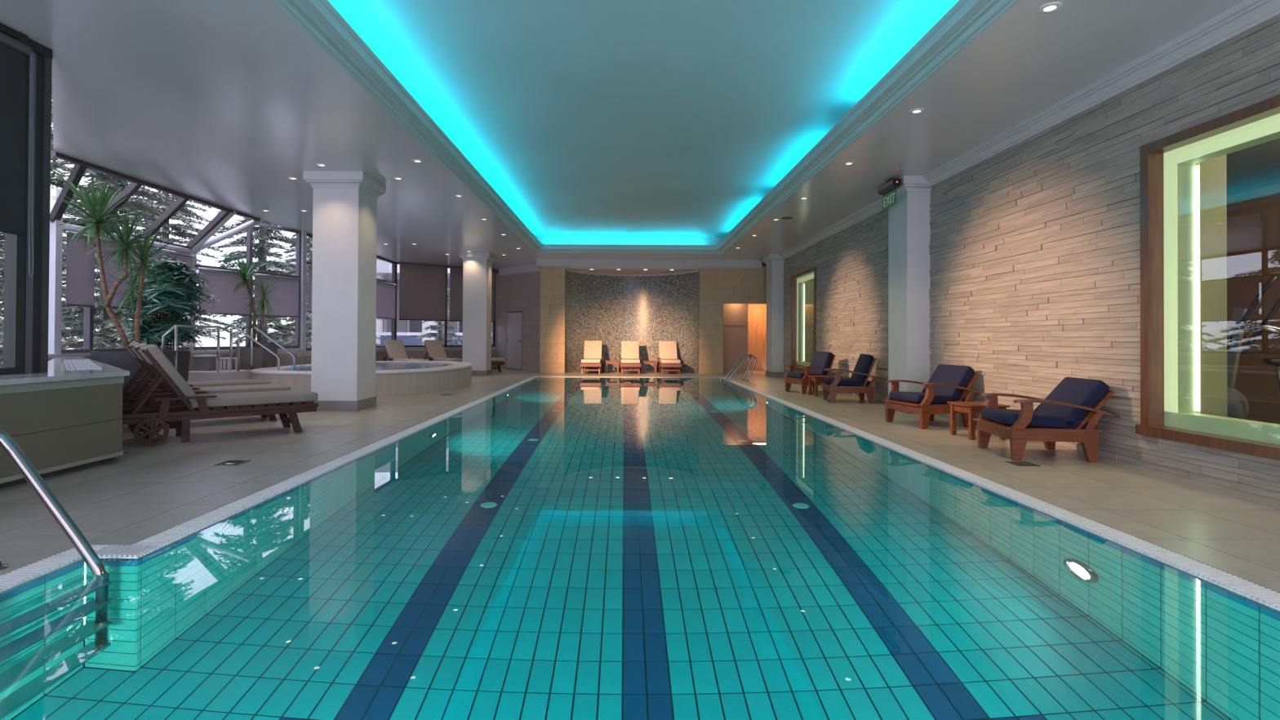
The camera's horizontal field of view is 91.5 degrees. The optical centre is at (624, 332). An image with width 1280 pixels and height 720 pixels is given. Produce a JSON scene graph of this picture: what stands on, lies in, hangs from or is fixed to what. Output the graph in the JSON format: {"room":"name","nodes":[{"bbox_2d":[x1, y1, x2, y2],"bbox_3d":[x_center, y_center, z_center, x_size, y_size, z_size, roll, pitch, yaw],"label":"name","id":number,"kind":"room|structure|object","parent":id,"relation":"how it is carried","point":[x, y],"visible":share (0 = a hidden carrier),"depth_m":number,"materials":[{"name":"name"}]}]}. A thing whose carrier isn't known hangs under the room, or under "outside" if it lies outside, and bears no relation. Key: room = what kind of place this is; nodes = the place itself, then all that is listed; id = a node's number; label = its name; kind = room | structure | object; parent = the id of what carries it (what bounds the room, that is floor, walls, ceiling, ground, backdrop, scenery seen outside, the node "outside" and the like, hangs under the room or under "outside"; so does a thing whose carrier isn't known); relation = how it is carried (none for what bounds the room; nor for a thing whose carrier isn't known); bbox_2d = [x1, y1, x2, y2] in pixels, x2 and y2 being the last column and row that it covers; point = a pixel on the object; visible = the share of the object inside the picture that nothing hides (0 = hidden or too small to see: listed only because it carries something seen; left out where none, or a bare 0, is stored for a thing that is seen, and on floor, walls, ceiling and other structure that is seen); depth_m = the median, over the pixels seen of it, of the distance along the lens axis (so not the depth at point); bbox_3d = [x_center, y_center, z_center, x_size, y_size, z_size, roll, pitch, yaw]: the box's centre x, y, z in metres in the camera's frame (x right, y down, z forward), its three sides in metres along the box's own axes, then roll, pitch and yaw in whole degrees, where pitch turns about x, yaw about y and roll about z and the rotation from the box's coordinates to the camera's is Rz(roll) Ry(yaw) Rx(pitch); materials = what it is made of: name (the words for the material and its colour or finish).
{"room":"spa","nodes":[
{"label":"spa","id":0,"kind":"room"},
{"bbox_2d":[48,350,194,371],"bbox_3d":[-8.514,0.750,10.579,0.260,0.845,3.410,0,-1,0],"label":"wall","id":1,"kind":"structure","parent":0,"point":[87,355],"depth_m":9.55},
{"bbox_2d":[61,229,189,353],"bbox_3d":[-8.497,-0.633,10.726,0.100,1.925,2.970,0,-1,0],"label":"window","id":2,"kind":"structure","parent":1,"relation":"in","point":[88,314],"depth_m":9.85,"materials":[{"name":"grey metal"}]},
{"bbox_2d":[63,230,98,306],"bbox_3d":[-8.387,-0.915,9.634,0.070,1.236,0.573,0,-1,0],"label":"roller blind","id":3,"kind":"object","parent":2,"relation":"attached to","point":[80,275],"visible":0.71,"depth_m":9.61,"materials":[{"name":"fabric"}]},
{"bbox_2d":[98,237,151,309],"bbox_3d":[-8.387,-0.907,10.494,0.070,1.236,1.093,0,-1,0],"label":"roller blind","id":4,"kind":"object","parent":2,"relation":"attached to","point":[110,269],"visible":0.16,"depth_m":10.26,"materials":[{"name":"fabric"}]},
{"bbox_2d":[151,247,195,317],"bbox_3d":[-8.387,-0.898,11.614,0.070,1.236,1.093,0,-1,0],"label":"roller blind","id":5,"kind":"object","parent":2,"relation":"attached to","point":[187,257],"visible":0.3,"depth_m":11.71,"materials":[{"name":"fabric"}]},
{"bbox_2d":[177,350,191,381],"bbox_3d":[-7.904,0.747,10.713,0.720,0.860,0.720,0,0,0],"label":"pot","id":6,"kind":"object","parent":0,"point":[183,357],"depth_m":10.69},
{"bbox_2d":[191,348,306,370],"bbox_3d":[-8.094,0.777,13.392,0.260,0.845,2.830,0,-1,19],"label":"wall","id":7,"kind":"structure","parent":0,"point":[286,359],"depth_m":13.02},
{"bbox_2d":[48,188,306,354],"bbox_3d":[-8.175,-1.031,12.035,0.870,2.867,5.644,0,-1,14],"label":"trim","id":8,"kind":"structure","parent":7,"relation":"on","point":[55,247],"depth_m":9.32,"materials":[{"name":"white metal"}]},
{"bbox_2d":[49,151,260,248],"bbox_3d":[-8.109,-2.038,10.818,0.848,0.856,4.800,0,-1,0],"label":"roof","id":9,"kind":"structure","parent":8,"relation":"on","point":[80,166],"depth_m":9.95,"materials":[{"name":"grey metal"}]},
{"bbox_2d":[193,220,301,350],"bbox_3d":[-8.075,-1.023,13.404,0.100,2.755,2.660,0,-1,19],"label":"window","id":10,"kind":"structure","parent":7,"relation":"in","point":[250,231],"depth_m":13.84,"materials":[{"name":"grey metal"}]},
{"bbox_2d":[196,266,253,317],"bbox_3d":[-8.171,-0.771,12.791,0.070,1.026,1.213,0,-1,19],"label":"roller blind","id":11,"kind":"object","parent":10,"relation":"attached to","point":[224,291],"visible":0.64,"depth_m":12.75,"materials":[{"name":"fabric"}]},
{"bbox_2d":[253,273,301,322],"bbox_3d":[-7.766,-0.759,13.974,0.070,1.026,1.233,0,-1,19],"label":"roller blind","id":12,"kind":"object","parent":10,"relation":"attached to","point":[290,289],"visible":0.9,"depth_m":14.07,"materials":[{"name":"fabric"}]},
{"bbox_2d":[235,346,277,369],"bbox_3d":[-7.744,0.749,13.114,0.560,0.900,0.560,0,0,0],"label":"pot","id":13,"kind":"object","parent":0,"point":[262,358],"depth_m":12.85,"materials":[{"name":"concrete"}]},
{"bbox_2d":[296,347,388,364],"bbox_3d":[-7.660,0.848,17.578,0.260,0.780,6.170,0,-1,0],"label":"wall","id":14,"kind":"structure","parent":0,"point":[380,353],"depth_m":15.08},
{"bbox_2d":[305,233,395,351],"bbox_3d":[-7.640,-0.951,17.674,0.102,2.820,5.840,0,-1,0],"label":"window","id":15,"kind":"structure","parent":14,"relation":"in","point":[393,264],"depth_m":20.52,"materials":[{"name":"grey metal"}]},
{"bbox_2d":[376,280,396,322],"bbox_3d":[-7.522,-0.966,19.575,0.070,1.271,1.853,0,-1,0],"label":"roller blind","id":16,"kind":"object","parent":15,"relation":"attached to","point":[385,291],"visible":0.84,"depth_m":19.64,"materials":[{"name":"fabric"}]},
{"bbox_2d":[404,346,496,368],"bbox_3d":[-6.211,0.892,21.731,3.801,0.780,0.260,1,-1,-38],"label":"wall","id":17,"kind":"structure","parent":0,"point":[416,353],"depth_m":21.28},
{"bbox_2d":[395,262,495,346],"bbox_3d":[-6.195,-0.908,21.738,3.631,2.820,0.101,1,-1,-38],"label":"window","id":18,"kind":"structure","parent":17,"relation":"in","point":[397,263],"depth_m":21.67,"materials":[{"name":"brown metal"}]},
{"bbox_2d":[399,262,447,320],"bbox_3d":[-6.806,-1.304,21.123,1.673,2.001,0.070,1,-1,-38],"label":"roller blind","id":19,"kind":"object","parent":18,"relation":"attached to","point":[422,287],"visible":1,"depth_m":21.10,"materials":[{"name":"fabric"}]},
{"bbox_2d":[448,266,462,321],"bbox_3d":[-5.508,-1.288,22.142,1.493,2.001,0.070,1,-1,-38],"label":"roller blind","id":20,"kind":"object","parent":18,"relation":"attached to","point":[455,273],"visible":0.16,"depth_m":21.84,"materials":[{"name":"fabric"}]},
{"bbox_2d":[494,269,540,371],"bbox_3d":[-3.621,-0.604,21.798,0.205,3.800,3.112,1,-1,-44],"label":"wall","id":21,"kind":"structure","parent":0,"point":[519,291],"depth_m":21.54,"materials":[{"name":"paint"}]},
{"bbox_2d":[506,311,522,369],"bbox_3d":[-3.874,0.276,21.880,0.081,2.040,0.960,1,-1,-44],"label":"door","id":22,"kind":"structure","parent":21,"relation":"attached to","point":[514,319],"depth_m":21.87,"materials":[{"name":"white paint"}]},
{"bbox_2d":[498,263,540,275],"bbox_3d":[-3.561,-2.181,21.551,0.150,0.250,2.662,1,-1,-44],"label":"wall","id":23,"kind":"structure","parent":21,"relation":"attached to","point":[533,267],"depth_m":21.54,"materials":[{"name":"white paint"}]},
{"bbox_2d":[0,0,1244,270],"bbox_3d":[-1.257,-2.425,10.822,12.940,0.075,25.600,0,-1,0],"label":"ceiling","id":24,"kind":"structure","parent":0,"point":[221,103],"depth_m":6.80,"materials":[{"name":"paint"}]},
{"bbox_2d":[878,178,901,207],"bbox_3d":[4.110,-2.159,9.676,0.122,0.420,0.567,0,-1,0],"label":"exit sign","id":25,"kind":"object","parent":24,"relation":"hanging from","point":[891,184],"visible":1,"depth_m":9.59,"materials":[{"name":"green plastic"}]},
{"bbox_2d":[564,267,699,274],"bbox_3d":[0.246,-2.076,20.669,4.264,0.115,1.800,0,-1,0],"label":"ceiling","id":26,"kind":"structure","parent":0,"point":[597,270],"depth_m":20.30,"materials":[{"name":"white paint"}]},
{"bbox_2d":[0,377,1279,719],"bbox_3d":[0.006,1.222,9.415,5.535,0.001,17.250,0,0,0],"label":"pool water","id":27,"kind":"object","parent":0,"point":[543,548],"visible":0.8,"depth_m":2.70,"materials":[{"name":"teal liquid"}]},
{"bbox_2d":[0,368,1279,593],"bbox_3d":[-2.007,1.336,11.039,14.000,0.250,25.100,0,-1,0],"label":"floor","id":28,"kind":"structure","parent":0,"point":[140,494],"depth_m":4.94,"materials":[{"name":"tile"}]},
{"bbox_2d":[0,427,106,574],"bbox_3d":[-2.872,1.255,2.699,0.821,1.658,0.680,0,-1,0],"label":"pool ladder","id":29,"kind":"object","parent":28,"relation":"attached to","point":[9,446],"visible":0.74,"depth_m":2.98,"materials":[{"name":"metal"}]},
{"bbox_2d":[0,356,129,488],"bbox_3d":[-5.462,0.731,4.405,2.670,0.808,10.931,0,-1,-18],"label":"counter","id":30,"kind":"object","parent":28,"relation":"on","point":[66,418],"depth_m":4.99,"materials":[{"name":"stone"}]},
{"bbox_2d":[0,22,53,374],"bbox_3d":[-5.024,-1.082,2.187,0.160,2.800,6.425,0,-1,0],"label":"window","id":31,"kind":"structure","parent":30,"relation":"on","point":[15,245],"depth_m":5.26,"materials":[{"name":"black metal"}]},
{"bbox_2d":[0,31,33,278],"bbox_3d":[-4.930,-1.425,3.034,0.081,1.918,4.283,0,-1,0],"label":"roller blind","id":32,"kind":"object","parent":31,"relation":"attached to","point":[13,53],"visible":1,"depth_m":5.02,"materials":[{"name":"black fabric"}]},
{"bbox_2d":[63,359,101,369],"bbox_3d":[-6.082,0.347,6.956,0.246,0.003,3.108,1,-1,-42],"label":"vent","id":33,"kind":"object","parent":30,"relation":"attached to","point":[70,364],"depth_m":6.73,"materials":[{"name":"white metal"}]},
{"bbox_2d":[50,168,194,395],"bbox_3d":[-7.422,-0.537,9.207,1.618,3.407,1.722,0,-1,42],"label":"yucca","id":34,"kind":"object","parent":28,"relation":"on","point":[123,359],"visible":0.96,"depth_m":9.16,"materials":[{"name":"plant"}]},
{"bbox_2d":[90,350,176,395],"bbox_3d":[-7.504,0.724,9.544,1.040,0.890,1.040,0,0,0],"label":"pot","id":35,"kind":"object","parent":28,"relation":"on","point":[123,359],"depth_m":9.11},
{"bbox_2d":[115,253,220,381],"bbox_3d":[-7.833,-0.088,10.722,1.474,2.532,1.572,0,-1,9],"label":"potted palm","id":36,"kind":"object","parent":28,"relation":"on","point":[174,300],"visible":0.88,"depth_m":10.53,"materials":[{"name":"plant"}]},
{"bbox_2d":[122,342,270,411],"bbox_3d":[-6.211,0.656,8.952,1.870,1.030,0.718,1,-1,-41],"label":"sun lounger","id":37,"kind":"object","parent":28,"relation":"on","point":[254,381],"visible":0.18,"depth_m":8.78,"materials":[{"name":"brown wood"}]},
{"bbox_2d":[186,378,270,386],"bbox_3d":[-5.978,0.771,9.154,1.250,0.105,0.590,1,-1,-41],"label":"seat cushion","id":38,"kind":"object","parent":37,"relation":"on","point":[254,381],"depth_m":9.10,"materials":[{"name":"beige fabric"}]},
{"bbox_2d":[161,324,239,372],"bbox_3d":[-7.353,0.525,10.806,0.344,1.312,1.662,0,-1,0],"label":"handrail","id":39,"kind":"object","parent":28,"relation":"on","point":[175,326],"visible":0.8,"depth_m":11.21,"materials":[{"name":"metal"}]},
{"bbox_2d":[122,342,291,431],"bbox_3d":[-5.378,0.652,7.993,1.870,1.030,0.718,1,-1,-41],"label":"sun lounger","id":40,"kind":"object","parent":28,"relation":"on","point":[126,404],"visible":0.24,"depth_m":7.75,"materials":[{"name":"brown wood"}]},
{"bbox_2d":[191,383,291,394],"bbox_3d":[-5.145,0.767,8.196,1.250,0.105,0.590,1,-1,-41],"label":"seat cushion","id":41,"kind":"object","parent":40,"relation":"on","point":[271,387],"depth_m":8.11,"materials":[{"name":"beige fabric"}]},
{"bbox_2d":[122,344,318,446],"bbox_3d":[-4.545,0.648,7.035,1.870,1.030,0.718,1,-1,-41],"label":"sun lounger","id":42,"kind":"object","parent":28,"relation":"on","point":[280,402],"visible":0.98,"depth_m":6.72,"materials":[{"name":"brown wood"}]},
{"bbox_2d":[144,344,197,404],"bbox_3d":[-4.892,0.450,6.734,0.456,0.643,0.590,1,-1,-41],"label":"cushion","id":43,"kind":"object","parent":42,"relation":"on","point":[165,370],"depth_m":6.51,"materials":[{"name":"beige fabric"}]},
{"bbox_2d":[190,389,317,408],"bbox_3d":[-4.311,0.763,7.237,1.250,0.105,0.590,1,-1,-41],"label":"seat cushion","id":44,"kind":"object","parent":42,"relation":"on","point":[284,397],"depth_m":7.09,"materials":[{"name":"beige fabric"}]},
{"bbox_2d":[217,256,291,369],"bbox_3d":[-7.571,-0.206,12.967,1.033,2.809,1.329,0,-1,10],"label":"yucca","id":45,"kind":"object","parent":28,"relation":"on","point":[262,358],"visible":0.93,"depth_m":12.94,"materials":[{"name":"plant"}]},
{"bbox_2d":[0,376,537,592],"bbox_3d":[-2.709,1.223,9.415,0.425,0.060,17.250,0,-1,0],"label":"pool edge","id":46,"kind":"structure","parent":28,"relation":"on","point":[12,579],"depth_m":3.77,"materials":[{"name":"white tile"}]},
{"bbox_2d":[187,360,472,397],"bbox_3d":[-5.913,0.973,13.909,4.685,0.486,5.935,0,-1,0],"label":"tub","id":47,"kind":"object","parent":28,"relation":"on","point":[393,378],"visible":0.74,"depth_m":12.04,"materials":[{"name":"tile"}]},
{"bbox_2d":[192,355,220,370],"bbox_3d":[-8.053,0.583,12.015,0.320,0.300,0.320,0,-1,0],"label":"equipment box","id":48,"kind":"object","parent":47,"relation":"on","point":[202,362],"visible":0.93,"depth_m":11.88,"materials":[{"name":"grey plastic"}]},
{"bbox_2d":[229,325,279,370],"bbox_3d":[-7.043,0.313,11.880,0.878,0.878,0.054,0,-1,-11],"label":"handrail","id":49,"kind":"object","parent":47,"relation":"on","point":[234,326],"visible":0.9,"depth_m":11.82,"materials":[{"name":"metal"}]},
{"bbox_2d":[249,326,295,369],"bbox_3d":[-7.038,0.318,12.480,0.829,0.877,0.054,0,-1,-11],"label":"handrail","id":50,"kind":"object","parent":47,"relation":"on","point":[255,327],"visible":0.9,"depth_m":12.43,"materials":[{"name":"metal"}]},
{"bbox_2d":[302,170,386,411],"bbox_3d":[-4.372,-0.613,9.755,0.890,3.600,0.900,0,-1,0],"label":"pillar","id":51,"kind":"structure","parent":28,"relation":"on","point":[344,203],"depth_m":9.41,"materials":[{"name":"white paint"}]},
{"bbox_2d":[382,339,428,360],"bbox_3d":[-6.735,0.741,18.997,1.870,1.030,0.718,0,-1,42],"label":"sun lounger","id":52,"kind":"object","parent":28,"relation":"on","point":[395,348],"visible":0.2,"depth_m":19.21,"materials":[{"name":"beige fabric"}]},
{"bbox_2d":[383,339,408,359],"bbox_3d":[-7.076,0.548,19.307,0.456,0.643,0.590,0,-1,42],"label":"cushion","id":53,"kind":"object","parent":52,"relation":"on","point":[395,348],"depth_m":19.26,"materials":[{"name":"beige fabric"}]},
{"bbox_2d":[423,339,462,361],"bbox_3d":[-5.735,0.752,19.747,1.870,1.030,0.718,0,-1,42],"label":"sun lounger","id":54,"kind":"object","parent":28,"relation":"on","point":[434,348],"visible":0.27,"depth_m":19.95,"materials":[{"name":"beige fabric"}]},
{"bbox_2d":[424,339,446,358],"bbox_3d":[-6.076,0.560,20.057,0.456,0.643,0.590,0,-1,42],"label":"cushion","id":55,"kind":"object","parent":54,"relation":"on","point":[434,348],"depth_m":20.00,"materials":[{"name":"beige fabric"}]},
{"bbox_2d":[458,252,496,376],"bbox_3d":[-4.372,-0.536,18.515,0.890,3.600,0.900,0,-1,0],"label":"pillar","id":56,"kind":"structure","parent":28,"relation":"on","point":[477,266],"depth_m":18.17,"materials":[{"name":"white paint"}]},
{"bbox_2d":[580,340,604,373],"bbox_3d":[-1.044,0.780,20.119,0.718,1.030,1.870,0,-1,0],"label":"sun lounger","id":57,"kind":"object","parent":28,"relation":"on","point":[593,348],"visible":1,"depth_m":20.44,"materials":[{"name":"beige fabric"}]},
{"bbox_2d":[583,340,602,358],"bbox_3d":[-1.043,0.591,20.582,0.590,0.643,0.456,0,0,0],"label":"cushion","id":58,"kind":"object","parent":57,"relation":"on","point":[593,348],"depth_m":20.55,"materials":[{"name":"beige fabric"}]},
{"bbox_2d":[619,341,640,374],"bbox_3d":[0.186,0.787,20.119,0.718,1.030,1.870,0,-1,0],"label":"sun lounger","id":59,"kind":"object","parent":28,"relation":"on","point":[629,349],"visible":1,"depth_m":20.43,"materials":[{"name":"beige fabric"}]},
{"bbox_2d":[621,341,639,358],"bbox_3d":[0.187,0.598,20.582,0.590,0.643,0.456,0,0,0],"label":"cushion","id":60,"kind":"object","parent":59,"relation":"on","point":[629,349],"depth_m":20.55,"materials":[{"name":"beige fabric"}]},
{"bbox_2d":[656,341,681,374],"bbox_3d":[1.436,0.793,20.119,0.718,1.030,1.870,0,-1,0],"label":"sun lounger","id":61,"kind":"object","parent":28,"relation":"on","point":[668,358],"visible":1,"depth_m":20.43,"materials":[{"name":"beige fabric"}]},
{"bbox_2d":[658,341,677,359],"bbox_3d":[1.437,0.604,20.582,0.590,0.643,0.456,0,0,0],"label":"cushion","id":62,"kind":"object","parent":61,"relation":"on","point":[667,349],"depth_m":20.54,"materials":[{"name":"beige fabric"}]},
{"bbox_2d":[762,253,784,377],"bbox_3d":[4.483,-0.490,18.555,0.560,3.600,0.900,0,-1,0],"label":"pillar","id":63,"kind":"structure","parent":28,"relation":"on","point":[774,262],"depth_m":18.21,"materials":[{"name":"white paint"}]},
{"bbox_2d":[782,351,843,394],"bbox_3d":[3.961,0.832,13.130,0.985,0.857,0.750,0,-1,-14],"label":"armchair","id":64,"kind":"object","parent":28,"relation":"on","point":[820,361],"visible":0.7,"depth_m":12.94,"materials":[{"name":"blue fabric"}]},
{"bbox_2d":[786,371,826,377],"bbox_3d":[3.879,0.905,13.109,0.722,0.144,0.570,0,-1,-14],"label":"seat cushion","id":65,"kind":"object","parent":64,"relation":"on","point":[789,374],"depth_m":12.90,"materials":[{"name":"blue fabric"}]},
{"bbox_2d":[809,351,833,375],"bbox_3d":[4.130,0.678,13.173,0.301,0.548,0.570,0,-1,-14],"label":"cushion","id":66,"kind":"object","parent":64,"relation":"on","point":[822,359],"depth_m":13.00,"materials":[{"name":"blue fabric"}]},
{"bbox_2d":[819,353,885,404],"bbox_3d":[4.103,0.816,11.264,0.985,0.857,0.750,0,-1,8],"label":"armchair","id":67,"kind":"object","parent":28,"relation":"on","point":[859,383],"visible":1,"depth_m":10.96,"materials":[{"name":"brown wood"}]},
{"bbox_2d":[823,376,871,386],"bbox_3d":[4.018,0.890,11.275,0.722,0.144,0.570,0,-1,8],"label":"seat cushion","id":68,"kind":"object","parent":67,"relation":"on","point":[854,380],"depth_m":11.01,"materials":[{"name":"blue fabric"}]},
{"bbox_2d":[850,353,873,382],"bbox_3d":[4.275,0.662,11.241,0.301,0.548,0.570,0,-1,8],"label":"cushion","id":69,"kind":"object","parent":67,"relation":"on","point":[864,363],"depth_m":10.97,"materials":[{"name":"blue fabric"}]},
{"bbox_2d":[880,175,932,413],"bbox_3d":[4.483,-0.566,9.820,0.560,3.600,0.870,0,-1,0],"label":"pillar","id":70,"kind":"structure","parent":28,"relation":"on","point":[909,219],"depth_m":9.50,"materials":[{"name":"white paint"}]},
{"bbox_2d":[882,364,982,429],"bbox_3d":[4.081,0.827,8.279,0.985,0.784,0.750,0,-1,-14],"label":"armchair","id":71,"kind":"object","parent":28,"relation":"on","point":[948,383],"visible":0.91,"depth_m":8.08,"materials":[{"name":"brown wood"}]},
{"bbox_2d":[889,391,964,404],"bbox_3d":[3.999,0.863,8.259,0.722,0.144,0.570,0,-1,-14],"label":"seat cushion","id":72,"kind":"object","parent":71,"relation":"on","point":[940,397],"depth_m":8.05,"materials":[{"name":"blue fabric"}]},
{"bbox_2d":[921,364,974,400],"bbox_3d":[4.305,0.687,8.334,0.406,0.501,0.570,0,-1,-14],"label":"cushion","id":73,"kind":"object","parent":71,"relation":"on","point":[953,375],"depth_m":8.16,"materials":[{"name":"blue fabric"}]},
{"bbox_2d":[946,401,1009,439],"bbox_3d":[4.080,1.014,7.202,0.460,0.390,0.456,0,-1,-3],"label":"side table","id":74,"kind":"object","parent":28,"relation":"on","point":[972,408],"visible":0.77,"depth_m":7.08,"materials":[{"name":"brown wood"}]},
{"bbox_2d":[720,377,1279,610],"bbox_3d":[2.853,1.252,9.415,0.160,0.060,17.570,0,-1,0],"label":"pool edge","id":75,"kind":"structure","parent":28,"relation":"on","point":[1235,584],"depth_m":3.79,"materials":[{"name":"white tile"}]},
{"bbox_2d":[973,377,1119,462],"bbox_3d":[4.098,0.824,6.126,0.985,0.753,0.750,0,-1,6],"label":"armchair","id":76,"kind":"object","parent":28,"relation":"on","point":[1064,414],"visible":1,"depth_m":5.84,"materials":[{"name":"brown wood"}]},
{"bbox_2d":[981,407,1088,428],"bbox_3d":[4.014,0.845,6.135,0.722,0.144,0.570,0,-1,6],"label":"seat cushion","id":77,"kind":"object","parent":76,"relation":"on","point":[1042,417],"depth_m":5.89,"materials":[{"name":"blue fabric"}]},
{"bbox_2d":[1034,377,1109,428],"bbox_3d":[4.343,0.687,6.102,0.436,0.478,0.570,0,-1,6],"label":"cushion","id":78,"kind":"object","parent":76,"relation":"on","point":[1088,393],"depth_m":5.87,"materials":[{"name":"blue fabric"}]},
{"bbox_2d":[328,0,958,237],"bbox_3d":[0.141,-2.971,8.426,6.470,0.100,20.600,0,-1,0],"label":"ceiling","id":79,"kind":"structure","parent":0,"point":[664,118],"depth_m":7.42,"materials":[{"name":"paint"}]},
{"bbox_2d":[271,0,1018,253],"bbox_3d":[0.139,-2.660,8.424,5.950,0.522,20.080,0,-1,0],"label":"cove","id":80,"kind":"object","parent":79,"relation":"attached to","point":[966,20],"visible":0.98,"depth_m":6.98,"materials":[{"name":"paint"}]},
{"bbox_2d":[539,260,766,373],"bbox_3d":[1.263,-0.586,20.878,7.880,3.800,2.255,0,-1,0],"label":"wall","id":81,"kind":"structure","parent":0,"point":[717,287],"depth_m":19.75,"materials":[{"name":"stone"}]},
{"bbox_2d":[564,269,699,373],"bbox_3d":[0.237,-0.418,20.654,4.264,3.450,1.800,0,-1,0],"label":"wall niche","id":82,"kind":"object","parent":81,"relation":"in","point":[648,310],"visible":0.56,"depth_m":21.22,"materials":[{"name":"tile"}]},
{"bbox_2d":[565,268,698,275],"bbox_3d":[0.245,-1.989,20.720,4.264,0.062,1.696,0,-1,0],"label":"trim","id":83,"kind":"structure","parent":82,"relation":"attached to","point":[566,269],"depth_m":21.16,"materials":[{"name":"white paint"}]},
{"bbox_2d":[536,258,761,268],"bbox_3d":[0.776,-2.176,19.750,7.090,0.245,0.340,0,-1,0],"label":"trim","id":84,"kind":"structure","parent":81,"relation":"attached to","point":[558,263],"depth_m":19.58,"materials":[{"name":"white paint"}]},
{"bbox_2d":[723,303,747,373],"bbox_3d":[3.570,-0.029,20.351,0.900,2.700,0.100,0,-1,0],"label":"wall","id":85,"kind":"structure","parent":0,"point":[735,339],"depth_m":20.30,"materials":[{"name":"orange paint"}]},
{"bbox_2d":[747,303,766,370],"bbox_3d":[4.750,-0.017,21.026,1.700,2.700,2.150,0,-1,0],"label":"wall","id":86,"kind":"structure","parent":0,"point":[757,313],"depth_m":22.00,"materials":[{"name":"orange wood"}]},
{"bbox_2d":[782,15,1279,500],"bbox_3d":[4.827,-0.909,9.223,0.375,4.320,21.430,0,-1,0],"label":"wall","id":87,"kind":"structure","parent":0,"point":[1034,246],"depth_m":6.70,"materials":[{"name":"stone"}]},
{"bbox_2d":[791,266,816,371],"bbox_3d":[4.887,-0.288,16.213,0.570,2.580,2.260,0,-1,0],"label":"window","id":88,"kind":"structure","parent":87,"relation":"in","point":[802,283],"depth_m":17.09,"materials":[{"name":"brown wood"}]},
{"bbox_2d":[779,197,888,258],"bbox_3d":[4.592,-2.250,14.195,0.180,0.155,7.890,0,-1,0],"label":"trim","id":89,"kind":"structure","parent":87,"relation":"attached to","point":[877,206],"depth_m":13.20,"materials":[{"name":"white paint"}]},
{"bbox_2d":[923,0,1279,186],"bbox_3d":[4.592,-2.335,4.471,0.180,0.155,9.900,0,-1,0],"label":"trim","id":90,"kind":"structure","parent":87,"relation":"attached to","point":[1246,15],"depth_m":5.63,"materials":[{"name":"white paint"}]},
{"bbox_2d":[1135,94,1279,460],"bbox_3d":[4.887,-0.396,3.894,0.570,2.580,3.440,0,-1,0],"label":"window","id":91,"kind":"structure","parent":87,"relation":"in","point":[1184,203],"depth_m":5.36,"materials":[{"name":"brown wood"}]},
{"bbox_2d":[1195,137,1279,195],"bbox_3d":[6.861,-1.979,9.768,3.700,0.050,18.500,0,-1,0],"label":"ceiling","id":92,"kind":"structure","parent":0,"point":[1256,166],"depth_m":7.45,"materials":[{"name":"white paint"}]},
{"bbox_2d":[1226,183,1279,421],"bbox_3d":[6.852,-0.354,9.754,3.700,3.200,18.500,0,-1,0],"label":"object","id":93,"kind":"structure","parent":0,"point":[1253,216],"depth_m":8.48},
{"bbox_3d":[6.843,1.271,9.740,3.700,0.050,18.500,0,0,0],"label":"floor","id":94,"kind":"structure","parent":0,"visible":0},
{"bbox_2d":[1226,275,1279,423],"bbox_3d":[6.148,0.339,6.048,0.684,1.722,1.500,1,-1,-30],"label":"trainer","id":95,"kind":"object","parent":94,"relation":"on","point":[1237,408],"visible":0.3,"depth_m":6.14,"materials":[{"name":"black plastic"}]},
{"bbox_2d":[1226,334,1279,413],"bbox_3d":[7.382,0.624,7.304,1.105,1.188,0.500,0,-1,30],"label":"exercise bike","id":96,"kind":"object","parent":94,"relation":"on","point":[1275,362],"visible":0.21,"depth_m":7.20,"materials":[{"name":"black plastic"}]},
{"label":"outside","id":97,"kind":"structure","parent":0,"visible":0},
{"bbox_2d":[62,342,245,349],"bbox_3d":[-24.005,0.924,19.992,72.000,0.001,100.000,0,0,0],"label":"ground","id":98,"kind":"structure","parent":97,"point":[196,344],"depth_m":56.16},
{"bbox_2d":[0,71,121,349],"bbox_3d":[-16.991,-3.981,17.892,4.618,9.848,4.576,1,-1,-37],"label":"conifer","id":99,"kind":"object","parent":98,"relation":"on","point":[55,182],"visible":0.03,"depth_m":18.23,"materials":[{"name":"green plant"}]},
{"bbox_2d":[50,117,212,349],"bbox_3d":[-12.536,-3.476,15.550,4.042,8.843,4.105,1,-1,-37],"label":"conifer","id":100,"kind":"object","parent":98,"relation":"on","point":[109,334],"visible":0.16,"depth_m":15.28,"materials":[{"name":"green plant"}]},
{"bbox_2d":[94,180,232,347],"bbox_3d":[-16.976,-4.434,23.061,4.214,10.844,4.473,0,-1,-2],"label":"conifer","id":101,"kind":"object","parent":98,"relation":"on","point":[182,233],"visible":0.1,"depth_m":23.13,"materials":[{"name":"green plant"}]},
{"bbox_2d":[197,209,312,347],"bbox_3d":[-11.401,-3.181,19.705,3.920,8.338,3.834,0,-1,38],"label":"conifer","id":102,"kind":"object","parent":98,"relation":"on","point":[262,247],"visible":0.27,"depth_m":19.26,"materials":[{"name":"green plant"}]},
{"bbox_2d":[269,233,312,347],"bbox_3d":[-14.139,-2.290,27.660,3.074,6.666,3.007,0,-1,11],"label":"conifer","id":103,"kind":"object","parent":98,"relation":"on","point":[294,260],"visible":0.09,"depth_m":27.48,"materials":[{"name":"green plant"}]},
{"bbox_2d":[256,245,492,346],"bbox_3d":[-7.490,-1.882,32.367,21.000,6.000,3.900,0,-1,0],"label":"building","id":104,"kind":"structure","parent":98,"relation":"on","point":[407,331],"depth_m":30.84,"materials":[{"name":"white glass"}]},
{"bbox_2d":[416,288,462,345],"bbox_3d":[-7.833,-0.360,26.819,2.006,3.288,2.160,0,-1,12],"label":"conifer","id":105,"kind":"object","parent":98,"relation":"on","point":[440,327],"visible":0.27,"depth_m":26.61,"materials":[{"name":"green plant"}]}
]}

